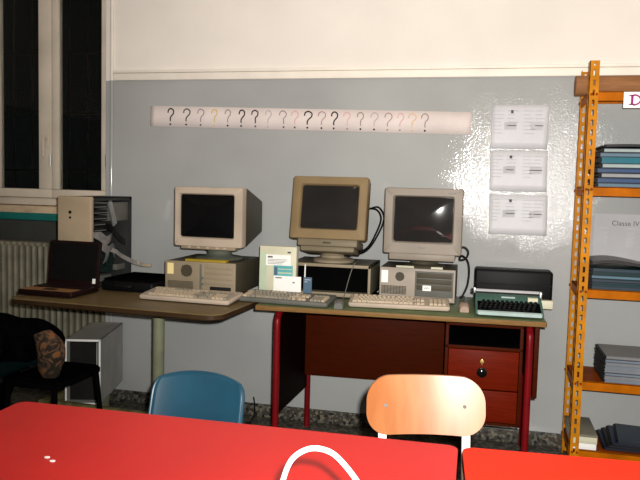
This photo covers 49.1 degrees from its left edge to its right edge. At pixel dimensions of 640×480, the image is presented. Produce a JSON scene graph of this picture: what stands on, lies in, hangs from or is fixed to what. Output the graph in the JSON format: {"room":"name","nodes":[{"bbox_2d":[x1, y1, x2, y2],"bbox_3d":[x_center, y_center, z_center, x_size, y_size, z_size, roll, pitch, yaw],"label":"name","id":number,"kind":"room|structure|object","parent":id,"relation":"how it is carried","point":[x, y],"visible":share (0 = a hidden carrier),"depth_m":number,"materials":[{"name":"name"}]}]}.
{"room":"computer lab","nodes":[
{"label":"computer lab","id":0,"kind":"room"},
{"bbox_2d":[10,387,573,479],"bbox_3d":[-0.490,1.232,1.434,6.300,0.100,5.990,3,4,13],"label":"floor","id":1,"kind":"structure","parent":0,"point":[19,394],"depth_m":3.74,"materials":[{"name":"stone"}]},
{"bbox_2d":[0,358,101,408],"bbox_3d":[-1.204,0.718,3.078,0.367,0.637,0.376,3,5,15],"label":"chair","id":2,"kind":"object","parent":1,"relation":"on","point":[71,372],"visible":0.32,"depth_m":2.99,"materials":[{"name":"black plastic"}]},
{"bbox_2d":[0,312,64,410],"bbox_3d":[-1.432,0.677,3.096,0.400,0.784,0.484,3,4,13],"label":"coat","id":3,"kind":"object","parent":2,"relation":"on","point":[17,342],"visible":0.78,"depth_m":2.97,"materials":[{"name":"fabric"}]},
{"bbox_2d":[33,330,65,378],"bbox_3d":[-1.153,0.492,2.982,0.148,0.217,0.107,3,4,13],"label":"patterned scarf","id":4,"kind":"object","parent":2,"relation":"on","point":[50,348],"visible":0.97,"depth_m":2.94,"materials":[{"name":"fabric"}]},
{"bbox_2d":[0,239,104,367],"bbox_3d":[-1.815,0.464,4.357,1.147,0.915,0.150,3,4,13],"label":"radiator","id":5,"kind":"object","parent":1,"relation":"on","point":[23,264],"visible":0.21,"depth_m":4.26,"materials":[{"name":"metal"}]},
{"bbox_2d":[65,322,122,404],"bbox_3d":[-1.231,0.664,3.841,0.182,0.341,0.460,1,4,-2],"label":"housing","id":6,"kind":"object","parent":1,"relation":"on","point":[100,344],"visible":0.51,"depth_m":3.68,"materials":[{"name":"paint"}]},
{"bbox_2d":[12,287,259,413],"bbox_3d":[-0.895,0.637,3.490,1.200,0.750,0.770,3,5,17],"label":"desk","id":7,"kind":"object","parent":1,"relation":"on","point":[110,301],"visible":0.41,"depth_m":3.19,"materials":[{"name":"brown wood"}]},
{"bbox_2d":[18,240,101,297],"bbox_3d":[-1.253,0.136,3.388,0.292,0.246,0.257,3,5,15],"label":"laptop","id":8,"kind":"object","parent":7,"relation":"on","point":[74,269],"visible":1,"depth_m":3.47,"materials":[{"name":"black plastic"}]},
{"bbox_2d":[58,196,151,287],"bbox_3d":[-1.122,0.003,3.708,0.330,0.468,0.418,3,4,13],"label":"computer","id":9,"kind":"object","parent":7,"relation":"on","point":[107,220],"visible":0.8,"depth_m":3.67,"materials":[{"name":"metal"}]},
{"bbox_2d":[102,272,164,292],"bbox_3d":[-0.926,0.219,3.613,0.295,0.062,0.340,3,5,16],"label":"case","id":10,"kind":"object","parent":7,"relation":"on","point":[142,282],"visible":0.79,"depth_m":3.51,"materials":[{"name":"black plastic"}]},
{"bbox_2d":[139,287,242,304],"bbox_3d":[-0.605,0.261,3.297,0.456,0.044,0.185,3,5,16],"label":"keyboard","id":11,"kind":"object","parent":7,"relation":"on","point":[157,293],"visible":1,"depth_m":3.25,"materials":[{"name":"beige plastic"}]},
{"bbox_2d":[165,254,259,291],"bbox_3d":[-0.549,0.176,3.645,0.371,0.162,0.400,3,4,13],"label":"system","id":12,"kind":"object","parent":7,"relation":"on","point":[242,275],"visible":0.73,"depth_m":3.47,"materials":[{"name":"grey paint"}]},
{"bbox_2d":[168,280,192,288],"bbox_3d":[-0.694,0.224,3.482,0.135,0.042,0.003,3,5,13],"label":"vent","id":13,"kind":"object","parent":12,"relation":"attached to","point":[188,284],"depth_m":3.48,"materials":[{"name":"grey paint"}]},
{"bbox_2d":[181,265,191,276],"bbox_3d":[-0.661,0.151,3.467,0.060,0.060,0.006,3,5,13],"label":"speaker grille","id":14,"kind":"object","parent":12,"relation":"attached to","point":[186,270],"depth_m":3.47,"materials":[{"name":"grey paint"}]},
{"bbox_2d":[185,258,228,262],"bbox_3d":[-0.561,0.102,3.476,0.215,0.012,0.047,3,4,13],"label":"notepad","id":15,"kind":"object","parent":12,"relation":"on","point":[187,259],"visible":1,"depth_m":3.46,"materials":[{"name":"yellow paper"}]},
{"bbox_2d":[175,186,261,260],"bbox_3d":[-0.508,-0.091,3.668,0.362,0.370,0.400,3,5,14],"label":"monitor","id":16,"kind":"object","parent":12,"relation":"on","point":[220,221],"visible":0.98,"depth_m":3.49,"materials":[{"name":"beige plastic"}]},
{"bbox_2d":[148,370,244,423],"bbox_3d":[-0.475,0.797,2.321,0.357,0.634,0.420,3,5,14],"label":"chair","id":17,"kind":"object","parent":1,"relation":"on","point":[194,394],"visible":0.47,"depth_m":2.48,"materials":[{"name":"blue plastic"}]},
{"bbox_2d":[0,402,457,479],"bbox_3d":[-0.330,0.831,1.350,1.124,0.720,0.800,2,4,12],"label":"table","id":18,"kind":"object","parent":1,"relation":"on","point":[84,443],"visible":1,"depth_m":1.53,"materials":[{"name":"red laminate"}]},
{"bbox_2d":[280,445,358,479],"bbox_3d":[0.001,0.398,1.001,0.200,0.212,0.085,2,4,9],"label":"bag","id":19,"kind":"object","parent":18,"relation":"on","point":[300,452],"visible":1,"depth_m":0.99,"materials":[{"name":"white paint"}]},
{"bbox_2d":[244,397,254,424],"bbox_3d":[-0.376,0.941,3.809,0.034,0.123,0.194,2,4,10],"label":"lead","id":20,"kind":"object","parent":1,"relation":"on","point":[250,421],"visible":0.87,"depth_m":3.81,"materials":[{"name":"black plastic"}]},
{"bbox_2d":[255,292,546,451],"bbox_3d":[0.380,0.676,3.413,1.284,0.750,0.611,2,4,11],"label":"desk","id":21,"kind":"object","parent":1,"relation":"on","point":[500,354],"visible":0.68,"depth_m":3.37,"materials":[{"name":"red wood"}]},
{"bbox_2d":[259,245,298,289],"bbox_3d":[-0.205,0.155,3.463,0.188,0.251,0.050,3,4,13],"label":"box","id":22,"kind":"object","parent":21,"relation":"on","point":[270,256],"visible":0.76,"depth_m":3.45,"materials":[{"name":"beige cardboard"}]},
{"bbox_2d":[273,265,292,276],"bbox_3d":[-0.182,0.204,3.431,0.097,0.158,0.003,3,4,13],"label":"leaflet","id":23,"kind":"object","parent":21,"relation":"on","point":[279,270],"visible":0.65,"depth_m":3.43,"materials":[{"name":"teal paper"}]},
{"bbox_2d":[278,268,291,273],"bbox_3d":[-0.172,0.153,3.424,0.070,0.025,0.001,3,5,13],"label":"print","id":24,"kind":"object","parent":23,"relation":"attached to","point":[280,270],"depth_m":3.42},
{"bbox_2d":[273,275,300,291],"bbox_3d":[-0.161,0.231,3.421,0.140,0.108,0.003,3,4,13],"label":"card","id":25,"kind":"object","parent":21,"relation":"on","point":[280,283],"visible":0.65,"depth_m":3.42,"materials":[{"name":"paper"}]},
{"bbox_2d":[238,289,336,306],"bbox_3d":[-0.153,0.272,3.304,0.438,0.044,0.175,3,5,17],"label":"keyboard","id":26,"kind":"object","parent":21,"relation":"on","point":[253,295],"visible":1,"depth_m":3.25,"materials":[{"name":"beige plastic"}]},
{"bbox_2d":[303,277,311,292],"bbox_3d":[-0.061,0.235,3.432,0.042,0.104,0.005,3,4,13],"label":"card","id":27,"kind":"object","parent":21,"relation":"on","point":[307,281],"visible":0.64,"depth_m":3.43,"materials":[{"name":"paper"}]},
{"bbox_2d":[298,256,379,297],"bbox_3d":[0.079,0.192,3.615,0.415,0.168,0.316,3,4,13],"label":"system","id":28,"kind":"object","parent":21,"relation":"on","point":[327,278],"visible":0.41,"depth_m":3.50,"materials":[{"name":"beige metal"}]},
{"bbox_2d":[290,176,370,262],"bbox_3d":[0.077,-0.106,3.580,0.378,0.430,0.368,3,4,13],"label":"monitor","id":29,"kind":"object","parent":28,"relation":"on","point":[330,215],"visible":0.98,"depth_m":3.43,"materials":[{"name":"plastic"}]},
{"bbox_2d":[344,206,384,256],"bbox_3d":[0.225,-0.032,3.589,0.209,0.285,0.186,3,4,13],"label":"cable","id":30,"kind":"object","parent":29,"relation":"attached to","point":[369,246],"visible":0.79,"depth_m":3.56,"materials":[{"name":"black plastic"}]},
{"bbox_2d":[333,261,358,308],"bbox_3d":[0.122,0.206,3.322,0.058,0.187,0.358,3,5,15],"label":"computer mouse","id":31,"kind":"object","parent":21,"relation":"on","point":[338,303],"visible":1,"depth_m":3.17,"materials":[{"name":"grey plastic"}]},
{"bbox_2d":[348,294,449,310],"bbox_3d":[0.368,0.289,3.261,0.462,0.044,0.175,2,4,8],"label":"keyboard","id":32,"kind":"object","parent":21,"relation":"on","point":[356,300],"visible":1,"depth_m":3.21,"materials":[{"name":"beige plastic"}]},
{"bbox_2d":[379,261,457,302],"bbox_3d":[0.501,0.206,3.526,0.365,0.176,0.295,3,4,13],"label":"system","id":33,"kind":"object","parent":21,"relation":"on","point":[397,281],"depth_m":3.39,"materials":[{"name":"grey paint"}]},
{"bbox_2d":[381,285,405,294],"bbox_3d":[0.359,0.242,3.418,0.120,0.042,0.004,3,4,13],"label":"vent","id":34,"kind":"object","parent":33,"relation":"attached to","point":[385,289],"depth_m":3.42,"materials":[{"name":"grey paint"}]},
{"bbox_2d":[395,272,403,280],"bbox_3d":[0.388,0.178,3.405,0.044,0.044,0.006,3,5,13],"label":"speaker grille","id":35,"kind":"object","parent":33,"relation":"attached to","point":[399,276],"depth_m":3.40,"materials":[{"name":"grey paint"}]},
{"bbox_2d":[383,187,463,268],"bbox_3d":[0.522,-0.061,3.462,0.366,0.388,0.351,3,4,13],"label":"monitor","id":36,"kind":"object","parent":33,"relation":"on","point":[423,226],"visible":0.98,"depth_m":3.30,"materials":[{"name":"plastic"}]},
{"bbox_2d":[459,246,469,298],"bbox_3d":[0.708,0.165,3.486,0.075,0.270,0.042,3,4,13],"label":"cable","id":37,"kind":"object","parent":36,"relation":"attached to","point":[464,247],"visible":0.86,"depth_m":3.49,"materials":[{"name":"black plastic"}]},
{"bbox_2d":[458,296,469,312],"bbox_3d":[0.688,0.292,3.378,0.052,0.037,0.456,2,4,9],"label":"computer mouse","id":38,"kind":"object","parent":21,"relation":"on","point":[463,306],"visible":0.94,"depth_m":3.17,"materials":[{"name":"beige plastic"}]},
{"bbox_2d":[471,287,544,318],"bbox_3d":[0.849,0.277,3.161,0.326,0.100,0.270,2,4,11],"label":"typewriter","id":39,"kind":"object","parent":21,"relation":"on","point":[488,302],"visible":1,"depth_m":3.12,"materials":[{"name":"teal plastic"}]},
{"bbox_2d":[474,266,552,309],"bbox_3d":[0.937,0.229,3.407,0.366,0.172,0.175,2,4,12],"label":"case","id":40,"kind":"object","parent":21,"relation":"on","point":[501,278],"visible":0.76,"depth_m":3.36,"materials":[{"name":"black plastic"}]},
{"bbox_2d":[366,374,485,479],"bbox_3d":[0.292,0.786,1.839,0.350,0.769,0.418,1,4,-1],"label":"chair","id":41,"kind":"object","parent":1,"relation":"on","point":[395,403],"visible":0.98,"depth_m":1.99,"materials":[{"name":"brown wood"}]},
{"bbox_2d":[462,448,639,479],"bbox_3d":[0.841,0.878,1.136,1.200,0.720,0.780,2,4,9],"label":"table","id":42,"kind":"object","parent":1,"relation":"on","point":[477,463],"visible":1,"depth_m":1.49,"materials":[{"name":"red laminate"}]},
{"bbox_2d":[561,60,639,461],"bbox_3d":[1.700,0.156,3.210,1.020,1.888,0.316,3,4,13],"label":"shelf unit","id":43,"kind":"object","parent":1,"relation":"on","point":[587,377],"visible":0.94,"depth_m":3.19,"materials":[{"name":"orange metal"}]},
{"bbox_2d":[565,426,595,450],"bbox_3d":[1.251,0.945,3.366,0.107,0.029,0.268,3,4,13],"label":"paper ream","id":44,"kind":"object","parent":43,"relation":"on","point":[585,446],"visible":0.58,"depth_m":3.23,"materials":[{"name":"white paper"}]},
{"bbox_2d":[564,415,597,444],"bbox_3d":[1.250,0.910,3.364,0.119,0.040,0.277,3,4,13],"label":"box","id":45,"kind":"object","parent":44,"relation":"on","point":[588,435],"visible":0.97,"depth_m":3.29,"materials":[{"name":"beige cardboard"}]},
{"bbox_2d":[574,75,639,95],"bbox_3d":[1.638,-0.699,3.168,0.915,0.091,0.091,3,4,13],"label":"roll","id":46,"kind":"object","parent":43,"relation":"on","point":[606,83],"visible":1,"depth_m":3.20,"materials":[{"name":"beige paper"}]},
{"bbox_2d":[582,279,639,291],"bbox_3d":[1.404,0.212,3.272,0.312,0.016,0.250,3,4,13],"label":"booklet","id":47,"kind":"object","parent":43,"relation":"on","point":[589,285],"visible":0.38,"depth_m":3.17,"materials":[{"name":"paper"}]},
{"bbox_2d":[582,276,639,287],"bbox_3d":[1.406,0.196,3.273,0.312,0.016,0.250,3,4,13],"label":"booklet","id":48,"kind":"object","parent":47,"relation":"on","point":[583,277],"visible":0.45,"depth_m":3.17,"materials":[{"name":"paper"}]},
{"bbox_2d":[588,277,639,283],"bbox_3d":[1.404,0.180,3.271,0.312,0.016,0.250,3,4,13],"label":"booklet","id":49,"kind":"object","parent":48,"relation":"on","point":[589,279],"visible":0.27,"depth_m":3.16,"materials":[{"name":"paper"}]},
{"bbox_2d":[583,269,639,280],"bbox_3d":[1.402,0.164,3.270,0.312,0.016,0.250,3,4,13],"label":"booklet","id":50,"kind":"object","parent":49,"relation":"on","point":[589,275],"visible":0.38,"depth_m":3.16,"materials":[{"name":"blue paper"}]},
{"bbox_2d":[583,267,639,276],"bbox_3d":[1.407,0.148,3.270,0.312,0.016,0.250,3,4,13],"label":"booklet","id":51,"kind":"object","parent":50,"relation":"on","point":[589,272],"visible":0.41,"depth_m":3.16,"materials":[{"name":"blue paper"}]},
{"bbox_2d":[589,263,639,273],"bbox_3d":[1.407,0.132,3.264,0.312,0.016,0.250,3,4,13],"label":"booklet","id":52,"kind":"object","parent":51,"relation":"on","point":[599,267],"visible":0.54,"depth_m":3.19,"materials":[{"name":"paper"}]},
{"bbox_2d":[583,255,639,266],"bbox_3d":[1.387,0.103,3.273,0.270,0.039,0.240,3,4,13],"label":"booklet","id":53,"kind":"object","parent":52,"relation":"on","point":[595,259],"visible":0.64,"depth_m":3.20,"materials":[{"name":"paper"}]},
{"bbox_2d":[587,183,639,187],"bbox_3d":[1.418,-0.251,3.236,0.313,0.018,0.250,3,4,13],"label":"booklet","id":54,"kind":"object","parent":43,"relation":"on","point":[594,184],"visible":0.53,"depth_m":3.13,"materials":[{"name":"paper"}]},
{"bbox_2d":[588,178,639,183],"bbox_3d":[1.413,-0.272,3.236,0.315,0.022,0.250,3,4,13],"label":"booklet","id":55,"kind":"object","parent":54,"relation":"on","point":[596,180],"visible":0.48,"depth_m":3.13,"materials":[{"name":"blue paper"}]},
{"bbox_2d":[594,173,639,178],"bbox_3d":[1.430,-0.293,3.230,0.314,0.021,0.250,3,4,13],"label":"booklet","id":56,"kind":"object","parent":55,"relation":"on","point":[598,175],"visible":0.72,"depth_m":3.13,"materials":[{"name":"grey paper"}]},
{"bbox_2d":[588,168,639,173],"bbox_3d":[1.413,-0.316,3.233,0.314,0.020,0.250,3,4,13],"label":"booklet","id":57,"kind":"object","parent":56,"relation":"on","point":[596,170],"visible":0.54,"depth_m":3.13,"materials":[{"name":"blue paper"}]},
{"bbox_2d":[594,163,639,168],"bbox_3d":[1.433,-0.336,3.227,0.314,0.021,0.250,3,4,13],"label":"booklet","id":58,"kind":"object","parent":57,"relation":"on","point":[601,165],"visible":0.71,"depth_m":3.13,"materials":[{"name":"paper"}]},
{"bbox_2d":[590,157,639,164],"bbox_3d":[1.428,-0.361,3.226,0.317,0.026,0.250,3,4,13],"label":"booklet","id":59,"kind":"object","parent":58,"relation":"on","point":[622,160],"visible":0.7,"depth_m":3.12,"materials":[{"name":"teal paper"}]},
{"bbox_2d":[595,152,639,158],"bbox_3d":[1.423,-0.385,3.225,0.314,0.020,0.250,3,4,13],"label":"booklet","id":60,"kind":"object","parent":59,"relation":"on","point":[601,154],"visible":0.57,"depth_m":3.12,"materials":[{"name":"teal paper"}]},
{"bbox_2d":[595,148,639,153],"bbox_3d":[1.438,-0.404,3.220,0.313,0.018,0.250,3,4,13],"label":"booklet","id":61,"kind":"object","parent":60,"relation":"on","point":[610,150],"visible":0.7,"depth_m":3.12,"materials":[{"name":"paper"}]},
{"bbox_2d":[595,144,639,149],"bbox_3d":[1.447,-0.423,3.217,0.310,0.018,0.250,3,4,13],"label":"booklet","id":62,"kind":"object","parent":61,"relation":"on","point":[633,146],"visible":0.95,"depth_m":3.13,"materials":[{"name":"black paper"}]},
{"bbox_2d":[594,366,639,384],"bbox_3d":[1.481,0.640,3.293,0.331,0.015,0.262,3,4,13],"label":"booklet","id":63,"kind":"object","parent":43,"relation":"on","point":[602,379],"visible":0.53,"depth_m":3.19,"materials":[{"name":"grey paper"}]},
{"bbox_2d":[593,363,639,381],"bbox_3d":[1.478,0.625,3.291,0.331,0.015,0.262,3,4,13],"label":"booklet","id":64,"kind":"object","parent":63,"relation":"on","point":[594,364],"visible":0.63,"depth_m":3.19,"materials":[{"name":"grey paper"}]},
{"bbox_2d":[594,359,639,378],"bbox_3d":[1.480,0.610,3.288,0.331,0.015,0.262,3,4,13],"label":"booklet","id":65,"kind":"object","parent":64,"relation":"on","point":[601,371],"visible":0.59,"depth_m":3.19,"materials":[{"name":"paper"}]},
{"bbox_2d":[593,356,639,374],"bbox_3d":[1.480,0.594,3.291,0.331,0.015,0.262,3,4,13],"label":"booklet","id":66,"kind":"object","parent":65,"relation":"on","point":[594,357],"visible":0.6,"depth_m":3.19,"materials":[{"name":"grey paper"}]},
{"bbox_2d":[594,353,639,371],"bbox_3d":[1.480,0.579,3.287,0.331,0.015,0.262,3,4,13],"label":"booklet","id":67,"kind":"object","parent":66,"relation":"on","point":[595,355],"visible":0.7,"depth_m":3.19,"materials":[{"name":"grey paper"}]},
{"bbox_2d":[594,351,639,367],"bbox_3d":[1.484,0.564,3.288,0.331,0.015,0.262,3,4,13],"label":"booklet","id":68,"kind":"object","parent":67,"relation":"on","point":[603,363],"visible":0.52,"depth_m":3.19,"materials":[{"name":"grey paper"}]},
{"bbox_2d":[594,347,639,364],"bbox_3d":[1.481,0.548,3.285,0.331,0.015,0.262,3,4,13],"label":"booklet","id":69,"kind":"object","parent":68,"relation":"on","point":[595,348],"visible":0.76,"depth_m":3.19,"materials":[{"name":"paper"}]},
{"bbox_2d":[595,344,639,360],"bbox_3d":[1.486,0.533,3.286,0.331,0.015,0.262,3,4,13],"label":"booklet","id":70,"kind":"object","parent":69,"relation":"on","point":[608,351],"visible":1,"depth_m":3.28,"materials":[{"name":"grey paper"}]},
{"bbox_2d":[596,429,639,452],"bbox_3d":[1.462,0.955,3.310,0.270,0.024,0.220,3,4,13],"label":"booklet","id":71,"kind":"object","parent":43,"relation":"on","point":[599,432],"visible":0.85,"depth_m":3.24,"materials":[{"name":"black paper"}]},
{"bbox_2d":[601,427,639,450],"bbox_3d":[1.480,0.943,3.300,0.270,0.024,0.220,3,5,15],"label":"booklet","id":72,"kind":"object","parent":71,"relation":"on","point":[604,431],"visible":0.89,"depth_m":3.23,"materials":[{"name":"black paper"}]},
{"bbox_2d":[606,425,639,447],"bbox_3d":[1.498,0.931,3.291,0.270,0.024,0.220,3,5,17],"label":"booklet","id":73,"kind":"object","parent":72,"relation":"on","point":[610,430],"visible":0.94,"depth_m":3.26,"materials":[{"name":"black paper"}]},
{"bbox_2d":[613,423,639,445],"bbox_3d":[1.524,0.920,3.279,0.270,0.024,0.220,3,5,19],"label":"booklet","id":74,"kind":"object","parent":73,"relation":"on","point":[624,434],"visible":1,"depth_m":3.29,"materials":[{"name":"black paper"}]},
{"bbox_2d":[623,92,639,107],"bbox_3d":[1.409,-0.613,3.062,0.150,0.070,0.007,3,4,13],"label":"letter sign","id":75,"kind":"object","parent":43,"relation":"attached to","point":[631,99],"visible":1,"depth_m":3.07,"materials":[{"name":"white paper"}]},
{"bbox_2d":[0,0,639,433],"bbox_3d":[0.174,-0.622,3.922,6.300,3.250,0.400,3,4,13],"label":"wall","id":76,"kind":"structure","parent":0,"point":[149,162],"depth_m":3.72,"materials":[{"name":"paint"}]},
{"bbox_2d":[0,0,105,220],"bbox_3d":[-1.771,-1.057,4.323,1.195,1.845,0.394,3,4,13],"label":"window","id":77,"kind":"structure","parent":76,"relation":"in","point":[53,52],"depth_m":4.21,"materials":[{"name":"paint"}]},
{"bbox_2d":[109,0,113,392],"bbox_3d":[-1.198,-0.691,4.026,0.019,3.200,0.019,3,4,13],"label":"pipe","id":78,"kind":"object","parent":76,"relation":"attached to","point":[111,1],"visible":0.61,"depth_m":4.01,"materials":[{"name":"white metal"}]},
{"bbox_2d":[150,106,471,134],"bbox_3d":[-0.096,-0.650,3.776,1.789,0.148,0.003,3,4,13],"label":"banner","id":79,"kind":"object","parent":76,"relation":"attached to","point":[385,121],"visible":1,"depth_m":3.76,"materials":[{"name":"paper"}]},
{"bbox_2d":[109,389,565,447],"bbox_3d":[0.847,1.010,3.665,4.335,0.072,0.013,3,4,13],"label":"baseboard","id":80,"kind":"structure","parent":76,"relation":"attached to","point":[507,435],"depth_m":3.83,"materials":[{"name":"stone"}]},
{"bbox_2d":[113,63,639,80],"bbox_3d":[0.911,-0.848,3.513,4.300,0.056,0.024,3,4,13],"label":"trim","id":81,"kind":"structure","parent":76,"relation":"attached to","point":[617,69],"depth_m":3.64,"materials":[{"name":"paint"}]},
{"bbox_2d":[489,150,547,191],"bbox_3d":[1.001,-0.347,3.535,0.283,0.205,0.007,3,4,13],"label":"sheet","id":82,"kind":"object","parent":76,"relation":"attached to","point":[518,171],"visible":1,"depth_m":3.54,"materials":[{"name":"paper"}]},
{"bbox_2d":[503,156,541,173],"bbox_3d":[1.020,-0.379,3.526,0.189,0.090,0.001,3,5,13],"label":"print","id":83,"kind":"object","parent":82,"relation":"attached to","point":[511,164],"depth_m":3.53,"materials":[{"name":"grey paper"}]},
{"bbox_2d":[489,194,547,235],"bbox_3d":[1.003,-0.127,3.550,0.288,0.204,0.007,3,4,13],"label":"sheet","id":84,"kind":"object","parent":76,"relation":"attached to","point":[509,214],"visible":1,"depth_m":3.55,"materials":[{"name":"paper"}]},
{"bbox_2d":[502,199,541,217],"bbox_3d":[1.023,-0.159,3.541,0.191,0.090,0.001,3,5,13],"label":"print","id":85,"kind":"object","parent":84,"relation":"attached to","point":[511,208],"depth_m":3.54,"materials":[{"name":"grey paper"}]},
{"bbox_2d":[490,105,549,148],"bbox_3d":[1.003,-0.569,3.519,0.282,0.218,0.007,3,4,13],"label":"sheet","id":86,"kind":"object","parent":76,"relation":"attached to","point":[512,126],"visible":1,"depth_m":3.52,"materials":[{"name":"paper"}]},
{"bbox_2d":[504,110,542,128],"bbox_3d":[1.022,-0.603,3.510,0.188,0.095,0.001,3,5,13],"label":"print","id":87,"kind":"object","parent":86,"relation":"attached to","point":[513,119],"depth_m":3.51,"materials":[{"name":"grey paper"}]},
{"bbox_2d":[592,213,639,260],"bbox_3d":[1.538,-0.011,3.433,0.372,0.227,0.004,3,4,13],"label":"notice","id":88,"kind":"object","parent":76,"relation":"attached to","point":[618,235],"visible":0.99,"depth_m":3.45,"materials":[{"name":"paper"}]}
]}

